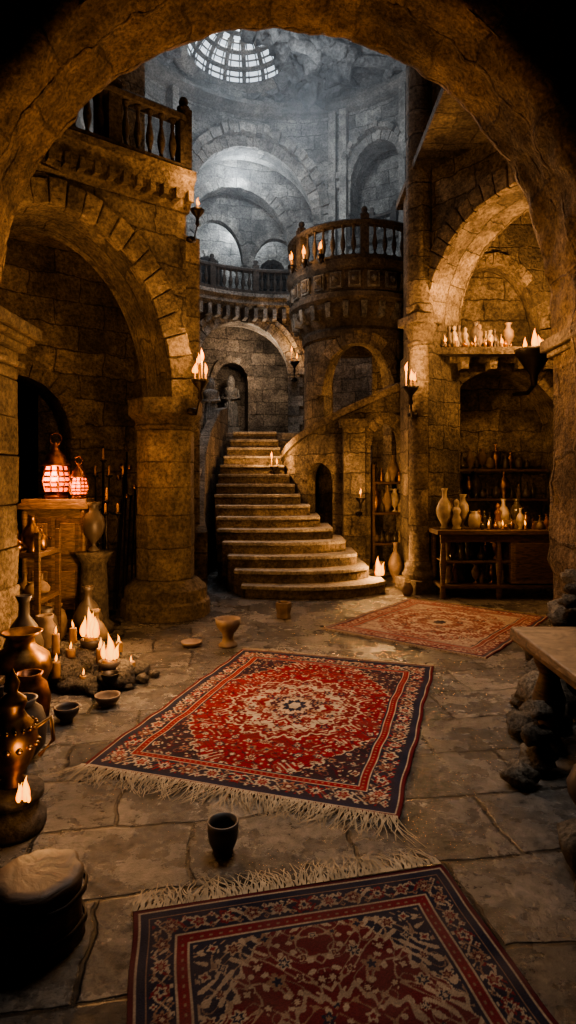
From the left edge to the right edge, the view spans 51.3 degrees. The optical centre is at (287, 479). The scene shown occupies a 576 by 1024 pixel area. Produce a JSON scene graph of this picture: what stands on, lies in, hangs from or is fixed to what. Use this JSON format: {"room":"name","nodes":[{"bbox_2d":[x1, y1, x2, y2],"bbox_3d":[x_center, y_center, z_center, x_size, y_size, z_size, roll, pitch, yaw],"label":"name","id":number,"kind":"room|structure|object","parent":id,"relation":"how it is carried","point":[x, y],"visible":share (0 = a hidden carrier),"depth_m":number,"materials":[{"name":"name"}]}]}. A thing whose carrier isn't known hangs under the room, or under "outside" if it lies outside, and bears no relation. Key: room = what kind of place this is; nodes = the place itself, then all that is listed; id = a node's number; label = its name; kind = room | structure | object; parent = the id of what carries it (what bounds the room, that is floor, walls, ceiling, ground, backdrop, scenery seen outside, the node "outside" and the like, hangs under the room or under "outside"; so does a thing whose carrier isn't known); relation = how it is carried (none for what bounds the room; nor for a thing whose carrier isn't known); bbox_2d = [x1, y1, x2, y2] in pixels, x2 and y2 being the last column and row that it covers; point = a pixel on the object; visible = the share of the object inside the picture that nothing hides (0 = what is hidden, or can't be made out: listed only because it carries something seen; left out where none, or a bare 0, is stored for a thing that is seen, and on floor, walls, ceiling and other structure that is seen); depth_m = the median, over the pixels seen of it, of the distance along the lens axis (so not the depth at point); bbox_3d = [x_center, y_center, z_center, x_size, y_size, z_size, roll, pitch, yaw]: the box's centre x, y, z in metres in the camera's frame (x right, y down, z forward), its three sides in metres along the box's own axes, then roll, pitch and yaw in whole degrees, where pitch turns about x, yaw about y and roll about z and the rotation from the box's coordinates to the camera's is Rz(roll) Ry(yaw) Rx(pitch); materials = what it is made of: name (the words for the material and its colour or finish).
{"room":"castle hall","nodes":[
{"label":"castle hall","id":0,"kind":"room"},
{"bbox_2d":[2,383,37,538],"bbox_3d":[-6.300,-3.975,7.500,0.200,11.050,22.200,0,0,0],"label":"wall","id":1,"kind":"structure","parent":0,"point":[27,417],"depth_m":14.28,"materials":[{"name":"stone"}]},
{"bbox_2d":[31,62,144,234],"bbox_3d":[-3.751,-6.225,6.536,4.491,6.350,0.571,0,0,-38],"label":"wall","id":2,"kind":"structure","parent":0,"point":[134,81],"depth_m":7.68,"materials":[{"name":"grey stone"}]},
{"bbox_2d":[0,236,199,590],"bbox_3d":[-3.709,-0.760,6.904,5.050,4.620,1.902,0,0,-37],"label":"wall","id":3,"kind":"structure","parent":0,"point":[84,366],"depth_m":8.12,"materials":[{"name":"stone"}]},
{"bbox_2d":[10,170,193,487],"bbox_3d":[-3.046,-0.825,5.922,4.318,4.750,0.880,0,0,-37],"label":"wall","id":4,"kind":"structure","parent":0,"point":[137,247],"depth_m":6.66,"materials":[{"name":"stone"}]},
{"bbox_2d":[8,77,195,252],"bbox_3d":[-3.513,-3.690,7.391,4.974,1.280,6.417,0,0,0],"label":"gallery","id":5,"kind":"object","parent":4,"relation":"attached to","point":[80,155],"visible":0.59,"depth_m":6.36,"materials":[{"name":"stone"}]},
{"bbox_2d":[186,198,204,242],"bbox_3d":[-1.051,-2.906,6.697,0.157,0.443,0.331,0,0,-37],"label":"sconce","id":6,"kind":"object","parent":4,"relation":"attached to","point":[197,211],"visible":1,"depth_m":6.62,"materials":[{"name":"metal"}]},
{"bbox_2d":[38,58,405,497],"bbox_3d":[-0.546,-3.925,12.834,8.493,10.950,4.480,0,0,-16],"label":"wall","id":7,"kind":"structure","parent":0,"point":[326,154],"depth_m":14.22,"materials":[{"name":"grey stone"}]},
{"bbox_2d":[200,253,289,327],"bbox_3d":[-0.809,-4.490,13.767,12.600,1.360,6.641,0,0,-16],"label":"gallery balcony","id":8,"kind":"object","parent":7,"relation":"attached to","point":[213,298],"visible":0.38,"depth_m":13.99,"materials":[{"name":"grey stone"}]},
{"bbox_2d":[289,347,298,381],"bbox_3d":[0.150,-2.758,14.296,0.240,0.812,0.467,0,0,0],"label":"sconce","id":9,"kind":"object","parent":7,"relation":"attached to","point":[294,364],"visible":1,"depth_m":14.15,"materials":[{"name":"metal"}]},
{"bbox_2d":[201,265,285,291],"bbox_3d":[0.000,-3.975,18.700,12.400,11.050,0.200,0,0,0],"label":"wall","id":10,"kind":"structure","parent":0,"point":[268,266],"depth_m":18.60,"materials":[{"name":"grey stone"}]},
{"bbox_2d":[200,327,287,432],"bbox_3d":[-0.450,-2.400,15.563,8.679,3.300,2.627,0,0,-6],"label":"wall niche","id":11,"kind":"object","parent":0,"point":[258,369],"visible":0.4,"depth_m":16.05,"materials":[{"name":"stone"}]},
{"bbox_2d":[220,375,240,432],"bbox_3d":[-1.536,-2.005,16.074,0.547,1.610,0.446,0,0,0],"label":"robed statue","id":12,"kind":"object","parent":11,"relation":"on","point":[230,394],"visible":0.89,"depth_m":15.93,"materials":[{"name":"grey stone"}]},
{"bbox_2d":[154,28,405,111],"bbox_3d":[0.000,-9.178,11.600,12.400,1.278,14.000,0,0,0],"label":"ceiling","id":13,"kind":"structure","parent":0,"point":[316,69],"depth_m":13.00,"materials":[{"name":"grey stone"}]},
{"bbox_2d":[173,29,281,96],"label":"skylight window","id":14,"kind":"structure","parent":13,"relation":"attached to","point":[186,63],"depth_m":14.04,"materials":[{"name":"grey glass"}]},
{"bbox_2d":[0,558,575,1023],"bbox_3d":[0.000,1.650,7.500,12.600,0.200,22.600,0,0,0],"label":"floor","id":15,"kind":"structure","parent":0,"point":[498,841],"depth_m":2.75,"materials":[{"name":"grey stone"}]},
{"bbox_2d":[0,675,4,698],"bbox_3d":[-1.980,1.387,3.300,0.530,0.325,0.910,0,0,-5],"label":"wooden table","id":16,"kind":"object","parent":15,"relation":"on","point":[2,677],"visible":0.41,"depth_m":3.70,"materials":[{"name":"brown wood"}]},
{"bbox_2d":[0,305,41,650],"bbox_3d":[-2.400,0.140,4.675,0.640,2.820,0.830,0,0,0],"label":"column","id":17,"kind":"structure","parent":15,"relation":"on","point":[17,334],"depth_m":4.76,"materials":[{"name":"beige stone"}]},
{"bbox_2d":[3,594,43,647],"bbox_3d":[-1.980,1.208,4.500,0.285,0.684,0.285,0,0,0],"label":"jug","id":18,"kind":"object","parent":15,"relation":"on","point":[24,618],"visible":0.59,"depth_m":4.46,"materials":[{"name":"ceramic"}]},
{"bbox_2d":[0,692,47,757],"bbox_3d":[-1.500,1.385,3.350,0.297,0.330,0.297,0,0,0],"label":"pot","id":19,"kind":"object","parent":15,"relation":"on","point":[32,708],"visible":0.31,"depth_m":3.33,"materials":[{"name":"ceramic"}]},
{"bbox_2d":[0,626,52,692],"bbox_3d":[-1.800,1.286,4.050,0.400,0.529,0.400,0,0,0],"label":"brass urn","id":20,"kind":"object","parent":15,"relation":"on","point":[21,652],"visible":0.59,"depth_m":3.97,"materials":[{"name":"gold metal"}]},
{"bbox_2d":[0,668,55,846],"bbox_3d":[-1.208,1.190,2.653,0.305,0.720,0.278,0,0,30],"label":"urn","id":21,"kind":"object","parent":15,"relation":"on","point":[23,814],"visible":1,"depth_m":2.60,"materials":[{"name":"metal"}]},
{"bbox_2d":[16,668,50,717],"bbox_3d":[-1.620,1.377,3.750,0.264,0.345,0.264,0,0,0],"label":"copper pot","id":22,"kind":"object","parent":15,"relation":"on","point":[31,680],"visible":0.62,"depth_m":3.71,"materials":[{"name":"brown metal"}]},
{"bbox_2d":[19,528,60,640],"bbox_3d":[-2.380,1.000,5.380,0.505,1.100,0.505,0,0,0],"label":"wooden rack","id":23,"kind":"object","parent":15,"relation":"on","point":[39,598],"visible":0.44,"depth_m":5.29,"materials":[{"name":"brown wood"}]},
{"bbox_2d":[17,573,33,597],"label":"jar","id":24,"kind":"object","parent":23,"relation":"on","point":[26,587],"depth_m":5.23,"materials":[{"name":"ceramic"}]},
{"bbox_2d":[13,515,46,552],"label":"jar","id":25,"kind":"object","parent":23,"relation":"on","point":[25,540],"depth_m":5.22,"materials":[{"name":"ceramic"}]},
{"bbox_2d":[41,573,49,593],"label":"jar","id":26,"kind":"object","parent":23,"relation":"on","point":[45,587],"depth_m":5.42,"materials":[{"name":"ceramic"}]},
{"bbox_2d":[0,848,87,975],"bbox_3d":[-0.839,1.434,2.020,0.310,0.232,0.312,0,0,0],"label":"stool","id":27,"kind":"object","parent":15,"relation":"on","point":[42,906],"visible":1,"depth_m":1.93,"materials":[{"name":"brown wood"}]},
{"bbox_2d":[33,606,58,632],"bbox_3d":[-2.150,1.340,5.300,0.242,0.420,0.242,0,0,0],"label":"clay jar","id":28,"kind":"object","parent":15,"relation":"on","point":[44,609],"visible":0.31,"depth_m":5.29,"materials":[{"name":"brown ceramic"}]},
{"bbox_2d":[35,613,57,649],"bbox_3d":[-1.980,1.325,4.880,0.220,0.450,0.220,0,0,0],"label":"clay jar","id":29,"kind":"object","parent":15,"relation":"on","point":[45,621],"visible":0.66,"depth_m":4.82,"materials":[{"name":"beige ceramic"}]},
{"bbox_2d":[17,498,94,631],"bbox_3d":[-2.420,0.873,6.347,0.700,1.355,0.507,0,0,-7],"label":"cabinet","id":30,"kind":"object","parent":15,"relation":"on","point":[68,514],"visible":0.41,"depth_m":6.13,"materials":[{"name":"brown wood"}]},
{"bbox_2d":[39,432,71,498],"bbox_3d":[-2.440,-0.152,6.300,0.349,0.694,0.325,0,0,0],"label":"lantern","id":31,"kind":"object","parent":30,"relation":"on","point":[55,469],"visible":0.92,"depth_m":6.20,"materials":[{"name":"orange metal"}]},
{"bbox_2d":[68,456,88,498],"bbox_3d":[-2.180,-0.027,6.250,0.223,0.444,0.208,0,0,0],"label":"lantern","id":32,"kind":"object","parent":30,"relation":"on","point":[78,487],"visible":1,"depth_m":6.19,"materials":[{"name":"orange metal"}]},
{"bbox_2d":[44,602,67,640],"bbox_3d":[-2.250,1.370,5.750,0.264,0.360,0.264,0,0,0],"label":"clay jar","id":33,"kind":"object","parent":15,"relation":"on","point":[64,621],"visible":0.29,"depth_m":5.72,"materials":[{"name":"brown ceramic"}]},
{"bbox_2d":[53,702,79,723],"bbox_3d":[-1.420,1.500,3.850,0.161,0.099,0.161,0,0,0],"label":"bowl","id":34,"kind":"object","parent":15,"relation":"on","point":[65,711],"visible":1,"depth_m":3.82,"materials":[{"name":"ceramic"}]},
{"bbox_2d":[73,585,102,636],"bbox_3d":[-1.900,1.280,5.700,0.270,0.540,0.270,0,0,0],"label":"jug","id":35,"kind":"object","parent":15,"relation":"on","point":[81,612],"visible":0.61,"depth_m":5.63,"materials":[{"name":"brown ceramic"}]},
{"bbox_2d":[73,549,113,636],"bbox_3d":[-1.980,1.140,6.120,0.400,0.820,0.400,0,0,0],"label":"stone pedestal","id":36,"kind":"object","parent":15,"relation":"on","point":[93,565],"visible":0.66,"depth_m":6.02,"materials":[{"name":"stone"}]},
{"bbox_2d":[83,502,104,551],"bbox_3d":[-1.980,0.477,6.120,0.220,0.506,0.220,0,0,0],"label":"vase","id":37,"kind":"object","parent":36,"relation":"on","point":[93,521],"visible":1,"depth_m":6.06,"materials":[{"name":"ceramic"}]},
{"bbox_2d":[82,608,107,641],"bbox_3d":[-1.720,1.352,5.350,0.225,0.396,0.225,0,0,0],"label":"pitcher","id":38,"kind":"object","parent":15,"relation":"on","point":[103,631],"visible":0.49,"depth_m":5.32,"materials":[{"name":"beige ceramic"}]},
{"bbox_2d":[47,640,159,696],"bbox_3d":[-1.562,1.457,4.685,0.969,0.331,0.739,0,0,32],"label":"rock pile","id":39,"kind":"object","parent":15,"relation":"on","point":[69,682],"visible":0.71,"depth_m":4.46,"materials":[{"name":"grey stone"}]},
{"bbox_2d":[51,607,134,678],"bbox_3d":[-1.507,1.244,4.660,0.655,0.492,0.589,0,0,0],"label":"cluster","id":40,"kind":"object","parent":39,"relation":"on","point":[104,658],"visible":0.97,"depth_m":4.62,"materials":[{"name":"wax"}]},
{"bbox_2d":[92,448,115,548],"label":"candelabra","id":41,"kind":"object","parent":15,"relation":"on","point":[109,476],"depth_m":6.94,"materials":[{"name":"metal"}]},
{"bbox_2d":[94,690,120,707],"bbox_3d":[-1.240,1.512,4.120,0.174,0.077,0.174,0,0,0],"label":"bowl","id":42,"kind":"object","parent":15,"relation":"on","point":[106,699],"visible":1,"depth_m":4.10,"materials":[{"name":"ceramic"}]},
{"bbox_2d":[97,487,120,625],"bbox_3d":[-1.950,0.815,6.450,0.344,1.470,0.292,0,0,0],"label":"candelabra","id":43,"kind":"object","parent":15,"relation":"on","point":[106,501],"visible":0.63,"depth_m":6.42,"materials":[{"name":"metal"}]},
{"bbox_2d":[101,670,119,689],"bbox_3d":[-1.280,1.470,4.320,0.132,0.161,0.132,0,0,0],"label":"goblet","id":44,"kind":"object","parent":15,"relation":"on","point":[109,677],"visible":0.73,"depth_m":4.29,"materials":[{"name":"brown ceramic"}]},
{"bbox_2d":[119,465,126,504],"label":"candelabra","id":45,"kind":"object","parent":15,"relation":"on","point":[122,476],"depth_m":6.90,"materials":[{"name":"metal"}]},
{"bbox_2d":[113,452,137,608],"bbox_3d":[-1.940,0.599,7.350,0.368,1.907,0.324,0,0,0],"label":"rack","id":46,"kind":"object","parent":15,"relation":"on","point":[118,478],"visible":0.72,"depth_m":7.35,"materials":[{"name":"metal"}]},
{"bbox_2d":[120,397,209,623],"bbox_3d":[-1.420,0.320,6.980,1.028,2.460,1.028,0,0,0],"label":"stone pier","id":47,"kind":"object","parent":15,"relation":"on","point":[165,588],"visible":1,"depth_m":6.67,"materials":[{"name":"beige stone"}]},
{"bbox_2d":[187,348,208,414],"bbox_3d":[-1.019,-1.074,6.621,0.196,0.712,0.414,0,0,-37],"label":"sconce","id":48,"kind":"object","parent":47,"relation":"attached to","point":[200,383],"visible":1,"depth_m":6.51,"materials":[{"name":"metal"}]},
{"bbox_2d":[181,638,201,647],"bbox_3d":[-0.900,1.528,5.600,0.200,0.045,0.200,0,0,0],"label":"dish","id":49,"kind":"object","parent":15,"relation":"on","point":[192,642],"visible":1,"depth_m":5.61,"materials":[{"name":"beige ceramic"}]},
{"bbox_2d":[207,812,238,858],"bbox_3d":[-0.270,1.482,2.490,0.129,0.137,0.129,0,0,0],"label":"clay cup","id":50,"kind":"object","parent":15,"relation":"on","point":[222,828],"visible":1,"depth_m":2.45,"materials":[{"name":"brown ceramic"}]},
{"bbox_2d":[215,615,240,648],"bbox_3d":[-0.560,1.420,5.600,0.240,0.260,0.240,0,0,0],"label":"chalice","id":51,"kind":"object","parent":15,"relation":"on","point":[227,625],"visible":1,"depth_m":5.54,"materials":[{"name":"ceramic"}]},
{"bbox_2d":[40,647,439,847],"bbox_3d":[0.018,1.539,4.058,2.007,0.020,2.606,0,0,17],"label":"rug","id":52,"kind":"object","parent":15,"relation":"on","point":[320,731],"visible":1,"depth_m":3.56,"materials":[{"name":"fabric"}]},
{"bbox_2d":[275,601,291,618],"bbox_3d":[-0.050,1.460,6.750,0.184,0.180,0.159,0,0,0],"label":"cup","id":53,"kind":"object","parent":15,"relation":"on","point":[283,608],"visible":1,"depth_m":6.68,"materials":[{"name":"ceramic"}]},
{"bbox_2d":[194,408,385,598],"bbox_3d":[-0.653,0.050,11.806,3.986,3.000,8.780,0,0,0],"label":"stone staircase","id":54,"kind":"structure","parent":15,"relation":"on","point":[263,542],"depth_m":8.96,"materials":[{"name":"beige stone"}]},
{"bbox_2d":[200,378,220,432],"bbox_3d":[-1.750,-1.629,13.600,0.500,1.398,0.400,0,0,0],"label":"robed statue","id":55,"kind":"object","parent":54,"relation":"on","point":[211,396],"visible":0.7,"depth_m":13.49,"materials":[{"name":"grey stone"}]},
{"bbox_2d":[270,452,277,473],"bbox_3d":[-0.231,-0.218,10.494,0.159,0.568,0.327,0,0,6],"label":"candelabra","id":56,"kind":"object","parent":54,"relation":"on","point":[273,469],"visible":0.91,"depth_m":10.38,"materials":[{"name":"metal"}]},
{"bbox_2d":[280,206,402,570],"bbox_3d":[1.247,-1.470,10.908,2.689,6.040,2.689,0,0,-43],"label":"tower","id":57,"kind":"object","parent":15,"relation":"on","point":[345,305],"visible":0.75,"depth_m":9.99,"materials":[{"name":"stone"}]},
{"bbox_2d":[288,252,296,273],"label":"candles","id":58,"kind":"object","parent":57,"relation":"attached to","point":[291,268],"depth_m":10.30,"materials":[{"name":"wax"}]},
{"bbox_2d":[300,246,307,267],"label":"candles","id":59,"kind":"object","parent":57,"relation":"attached to","point":[304,262],"depth_m":10.02,"materials":[{"name":"wax"}]},
{"bbox_2d":[316,240,324,263],"label":"candles","id":60,"kind":"object","parent":57,"relation":"attached to","point":[320,257],"depth_m":9.81,"materials":[{"name":"wax"}]},
{"bbox_2d":[355,489,364,516],"bbox_3d":[1.100,0.343,9.188,0.160,0.445,0.331,0,0,0],"label":"sconce","id":61,"kind":"object","parent":57,"relation":"attached to","point":[360,500],"visible":1,"depth_m":9.09,"materials":[{"name":"metal"}]},
{"bbox_2d":[126,847,558,1023],"bbox_3d":[0.235,1.539,1.370,1.217,0.020,2.155,0,0,-13],"label":"rug","id":62,"kind":"object","parent":15,"relation":"on","point":[409,946],"visible":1,"depth_m":1.94,"materials":[{"name":"fabric"}]},
{"bbox_2d":[369,557,387,586],"bbox_3d":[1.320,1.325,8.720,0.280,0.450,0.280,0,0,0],"label":"candles","id":63,"kind":"object","parent":15,"relation":"on","point":[379,570],"visible":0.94,"depth_m":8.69,"materials":[{"name":"wax"}]},
{"bbox_2d":[371,455,399,568],"bbox_3d":[1.651,0.568,9.944,0.620,1.964,0.267,0,0,-14],"label":"shelf","id":64,"kind":"object","parent":15,"relation":"on","point":[384,501],"visible":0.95,"depth_m":9.87,"materials":[{"name":"brown wood"}]},
{"bbox_2d":[388,542,402,582],"bbox_3d":[1.620,1.244,9.050,0.225,0.612,0.225,0,0,0],"label":"vase","id":65,"kind":"object","parent":15,"relation":"on","point":[395,564],"visible":0.89,"depth_m":8.98,"materials":[{"name":"beige ceramic"}]},
{"bbox_2d":[401,581,412,595],"bbox_3d":[1.600,1.460,8.050,0.154,0.180,0.154,0,0,0],"label":"pot","id":66,"kind":"object","parent":15,"relation":"on","point":[407,589],"visible":1,"depth_m":8.00,"materials":[{"name":"ceramic"}]},
{"bbox_2d":[395,312,446,594],"bbox_3d":[1.860,-0.365,8.420,0.511,3.830,0.511,0,0,-23],"label":"column","id":67,"kind":"structure","parent":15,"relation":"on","point":[419,327],"depth_m":8.27,"materials":[{"name":"beige stone"}]},
{"bbox_2d":[403,361,418,418],"bbox_3d":[1.685,-1.214,8.120,0.220,0.759,0.458,0,0,23],"label":"sconce","id":68,"kind":"object","parent":67,"relation":"attached to","point":[410,390],"visible":1,"depth_m":7.99,"materials":[{"name":"metal"}]},
{"bbox_2d":[316,597,547,660],"bbox_3d":[1.645,1.539,6.487,1.824,0.020,2.098,0,0,38],"label":"rug","id":69,"kind":"object","parent":15,"relation":"on","point":[470,631],"visible":0.98,"depth_m":6.34,"materials":[{"name":"fabric"}]},
{"bbox_2d":[428,527,552,598],"bbox_3d":[2.765,1.100,8.040,1.670,0.900,0.600,0,0,0],"label":"sideboard","id":70,"kind":"object","parent":15,"relation":"on","point":[523,554],"visible":0.78,"depth_m":7.79,"materials":[{"name":"brown wood"}]},
{"bbox_2d":[487,520,548,529],"bbox_3d":[3.020,0.584,7.838,0.837,0.132,0.061,0,0,-1],"label":"candles","id":71,"kind":"object","parent":70,"relation":"on","point":[488,526],"visible":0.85,"depth_m":7.83,"materials":[{"name":"wax"}]},
{"bbox_2d":[499,569,575,874],"bbox_3d":[1.799,1.119,3.783,0.784,0.954,3.592,0,0,22],"label":"rubble pile","id":72,"kind":"object","parent":15,"relation":"on","point":[537,758],"visible":0.74,"depth_m":3.20,"materials":[{"name":"grey stone"}]},
{"bbox_2d":[510,627,575,755],"bbox_3d":[1.714,1.218,2.951,0.784,0.664,1.412,0,0,2],"label":"table","id":73,"kind":"object","parent":15,"relation":"on","point":[553,649],"visible":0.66,"depth_m":3.38,"materials":[{"name":"brown wood"}]},
{"bbox_2d":[566,763,575,805],"bbox_3d":[1.360,1.370,2.720,0.180,0.360,0.180,0,0,0],"label":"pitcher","id":74,"kind":"object","parent":15,"relation":"on","point":[571,779],"visible":1,"depth_m":2.71,"materials":[{"name":"brown ceramic"}]},
{"bbox_2d":[0,0,575,626],"bbox_3d":[0.000,-3.925,4.601,12.401,10.950,0.989,0,0,0],"label":"archway","id":75,"kind":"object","parent":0,"point":[510,65],"depth_m":4.58,"materials":[{"name":"stone"}]},
{"bbox_2d":[540,323,575,357],"bbox_3d":[2.450,0.190,4.675,0.640,2.720,0.830,0,0,0],"label":"stone ledge","id":76,"kind":"object","parent":75,"relation":"attached to","point":[554,345],"visible":0.23,"depth_m":4.77,"materials":[{"name":"beige stone"}]},
{"bbox_2d":[187,150,398,290],"bbox_3d":[-0.301,-6.825,15.561,11.006,5.150,4.077,0,0,0],"label":"wall","id":77,"kind":"structure","parent":0,"point":[252,212],"depth_m":15.60,"materials":[{"name":"grey stone"}]},
{"bbox_2d":[406,65,432,315],"bbox_3d":[1.830,-5.850,8.350,0.380,7.100,0.380,0,0,0],"label":"column","id":78,"kind":"structure","parent":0,"point":[418,89],"depth_m":8.18,"materials":[{"name":"brown stone"}]},
{"bbox_2d":[396,87,552,575],"bbox_3d":[4.000,-1.400,8.000,4.600,5.900,2.900,0,0,0],"label":"wall","id":79,"kind":"structure","parent":0,"point":[509,283],"depth_m":9.10,"materials":[{"name":"stone"}]},
{"bbox_2d":[460,444,547,500],"bbox_3d":[3.080,-0.116,9.200,1.700,0.872,0.250,0,0,0],"label":"shelves","id":80,"kind":"object","parent":79,"relation":"attached to","point":[474,485],"visible":0.79,"depth_m":9.14,"materials":[{"name":"brown wood"}]},
{"bbox_2d":[427,82,528,561],"bbox_3d":[3.582,-3.925,6.668,0.768,10.950,5.200,0,0,-38],"label":"arch","id":81,"kind":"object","parent":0,"point":[476,194],"depth_m":8.18,"materials":[{"name":"stone"}]},
{"bbox_2d":[512,329,548,395],"bbox_3d":[3.300,-1.606,8.283,0.500,0.872,0.959,0,0,0],"label":"sconce","id":82,"kind":"object","parent":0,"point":[532,360],"visible":0.83,"depth_m":7.98,"materials":[{"name":"metal"}]}
]}

